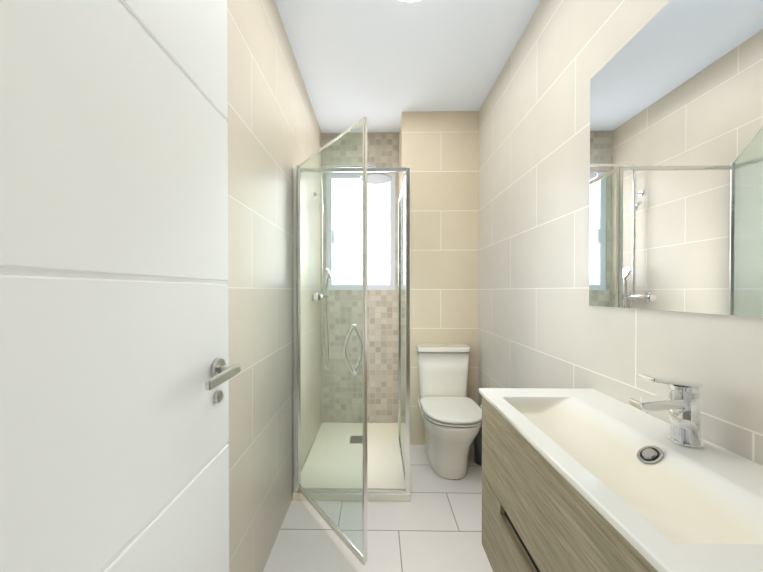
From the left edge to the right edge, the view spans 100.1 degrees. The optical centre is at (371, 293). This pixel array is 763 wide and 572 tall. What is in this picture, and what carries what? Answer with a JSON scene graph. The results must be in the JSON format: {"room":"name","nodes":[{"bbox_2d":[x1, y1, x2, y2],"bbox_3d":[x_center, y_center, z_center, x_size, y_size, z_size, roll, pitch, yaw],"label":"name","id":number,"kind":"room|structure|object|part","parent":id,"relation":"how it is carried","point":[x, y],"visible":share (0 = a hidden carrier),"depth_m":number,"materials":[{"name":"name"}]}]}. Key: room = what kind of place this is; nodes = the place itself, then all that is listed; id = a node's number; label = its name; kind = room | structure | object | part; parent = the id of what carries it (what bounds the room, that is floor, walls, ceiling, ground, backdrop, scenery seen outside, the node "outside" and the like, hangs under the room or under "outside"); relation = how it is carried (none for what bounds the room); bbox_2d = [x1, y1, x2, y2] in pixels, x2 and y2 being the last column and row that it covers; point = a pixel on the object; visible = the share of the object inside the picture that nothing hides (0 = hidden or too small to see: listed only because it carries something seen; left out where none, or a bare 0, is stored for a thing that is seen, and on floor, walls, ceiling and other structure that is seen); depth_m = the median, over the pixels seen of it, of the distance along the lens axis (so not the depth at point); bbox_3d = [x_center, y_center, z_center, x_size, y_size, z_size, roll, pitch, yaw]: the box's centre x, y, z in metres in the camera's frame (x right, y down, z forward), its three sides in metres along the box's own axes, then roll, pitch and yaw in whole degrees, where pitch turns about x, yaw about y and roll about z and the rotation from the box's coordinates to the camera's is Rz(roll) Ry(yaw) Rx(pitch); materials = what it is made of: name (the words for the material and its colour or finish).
{"room":"bathroom","nodes":[
{"label":"bathroom","id":0,"kind":"room"},
{"bbox_2d":[226,0,321,571],"bbox_3d":[-0.522,-0.099,1.295,0.120,2.558,3.220,0,0,1],"label":"wall","id":1,"kind":"structure","parent":0,"point":[274,135],"depth_m":1.32,"materials":[{"name":"tile"}]},
{"bbox_2d":[0,0,228,571],"bbox_3d":[-0.384,0.163,0.435,0.040,2.032,0.730,0,0,1],"label":"entry door","id":2,"kind":"structure","parent":1,"relation":"in","point":[114,436],"depth_m":0.45,"materials":[{"name":"white paint"}]},
{"bbox_2d":[205,358,240,402],"bbox_3d":[-0.380,0.202,0.688,0.144,0.102,0.151,0,0,1],"label":"door handle","id":3,"kind":"object","parent":2,"relation":"attached to","point":[222,372],"depth_m":0.71,"materials":[{"name":"silver metal"}]},
{"bbox_2d":[322,132,398,422],"bbox_3d":[-0.101,-0.112,2.838,0.671,2.558,0.120,0,0,1],"label":"wall","id":4,"kind":"structure","parent":0,"point":[382,334],"depth_m":2.78,"materials":[{"name":"tile"}]},
{"bbox_2d":[367,173,394,289],"bbox_3d":[-0.096,-0.538,2.816,0.600,1.020,0.058,0,0,1],"label":"window","id":5,"kind":"structure","parent":4,"relation":"in","point":[387,282],"depth_m":2.81,"materials":[{"name":"grey glass"}]},
{"bbox_3d":[-0.096,-0.538,2.817,0.596,1.016,0.006,0,0,1],"label":"window glow","id":6,"kind":"part","parent":5,"relation":"part of","materials":[{"name":"white glass"}]},
{"bbox_2d":[263,445,492,571],"bbox_3d":[0.166,1.230,1.294,1.496,0.100,3.220,0,0,1],"label":"floor","id":7,"kind":"structure","parent":0,"point":[434,524],"depth_m":1.56,"materials":[{"name":"tile"}]},
{"bbox_2d":[292,116,409,564],"bbox_3d":[-0.114,0.093,2.042,0.668,2.160,1.472,0,0,1],"label":"shower enclosure","id":8,"kind":"object","parent":7,"relation":"on","point":[349,461],"visible":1,"depth_m":1.58,"materials":[{"name":"clear glass"}]},
{"bbox_2d":[293,423,409,500],"bbox_3d":[-0.110,1.152,2.296,0.667,0.040,0.980,0,0,1],"label":"tray","id":9,"kind":"object","parent":7,"relation":"on","point":[385,466],"depth_m":2.09,"materials":[{"name":"white ceramic"}]},
{"bbox_2d":[416,343,481,479],"bbox_3d":[0.516,0.776,2.147,0.378,0.793,0.608,0,0,1],"label":"toilet","id":10,"kind":"object","parent":7,"relation":"on","point":[450,413],"visible":0.96,"depth_m":2.10,"materials":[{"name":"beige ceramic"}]},
{"bbox_3d":[0.519,0.579,2.358,0.378,0.388,0.184,0,0,1],"label":"tank","id":11,"kind":"part","parent":10,"relation":"part of","materials":[{"name":"beige ceramic"}]},
{"bbox_3d":[0.516,0.975,2.151,0.374,0.395,0.603,0,0,1],"label":"bowl","id":12,"kind":"part","parent":10,"relation":"part of","materials":[{"name":"beige ceramic"}]},
{"bbox_3d":[0.514,0.755,2.059,0.374,0.043,0.432,0,0,1],"label":"seat","id":13,"kind":"part","parent":10,"relation":"part of","materials":[{"name":"beige plastic"}]},
{"bbox_2d":[474,405,481,464],"bbox_3d":[0.751,0.975,2.213,0.086,0.395,0.086,0,0,1],"label":"toilet brush","id":14,"kind":"object","parent":7,"relation":"on","point":[478,449],"visible":0.42,"depth_m":2.18,"materials":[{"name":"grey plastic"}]},
{"bbox_2d":[275,0,540,132],"bbox_3d":[0.166,-1.428,1.273,1.496,0.100,3.220,0,0,1],"label":"ceiling","id":15,"kind":"structure","parent":0,"point":[381,65],"depth_m":1.84,"materials":[{"name":"white paint"}]},
{"bbox_2d":[399,111,478,445],"bbox_3d":[0.524,-0.110,2.668,0.585,2.558,0.440,0,0,1],"label":"wall","id":16,"kind":"structure","parent":0,"point":[439,153],"depth_m":2.44,"materials":[{"name":"tile"}]},
{"bbox_2d":[478,0,762,465],"bbox_3d":[0.854,-0.099,1.272,0.120,2.558,3.220,0,0,1],"label":"wall","id":17,"kind":"structure","parent":0,"point":[542,323],"depth_m":1.31,"materials":[{"name":"tile"}]},
{"bbox_2d":[479,373,762,571],"bbox_3d":[0.581,0.547,0.748,0.406,0.715,0.805,0,0,1],"label":"bathroom vanity","id":18,"kind":"object","parent":17,"relation":"attached to","point":[583,480],"visible":1,"depth_m":0.70,"materials":[{"name":"white ceramic"}]},
{"bbox_3d":[0.393,0.677,0.752,0.014,0.013,0.440,0,0,1],"label":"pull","id":19,"kind":"part","parent":18,"relation":"part of","materials":[{"name":"beige wood"}]},
{"bbox_2d":[628,373,703,448],"bbox_3d":[0.680,0.267,0.738,0.146,0.155,0.060,0,0,1],"label":"tap","id":20,"kind":"object","parent":18,"relation":"on","point":[682,400],"depth_m":0.72,"materials":[{"name":"silver metal"}]},
{"bbox_2d":[589,0,762,317],"bbox_3d":[0.781,-0.359,0.747,0.006,0.814,0.812,0,0,1],"label":"mirror","id":21,"kind":"object","parent":17,"relation":"attached to","point":[676,156],"visible":1,"depth_m":0.80,"materials":[{"name":"silver mirror"}]}
]}

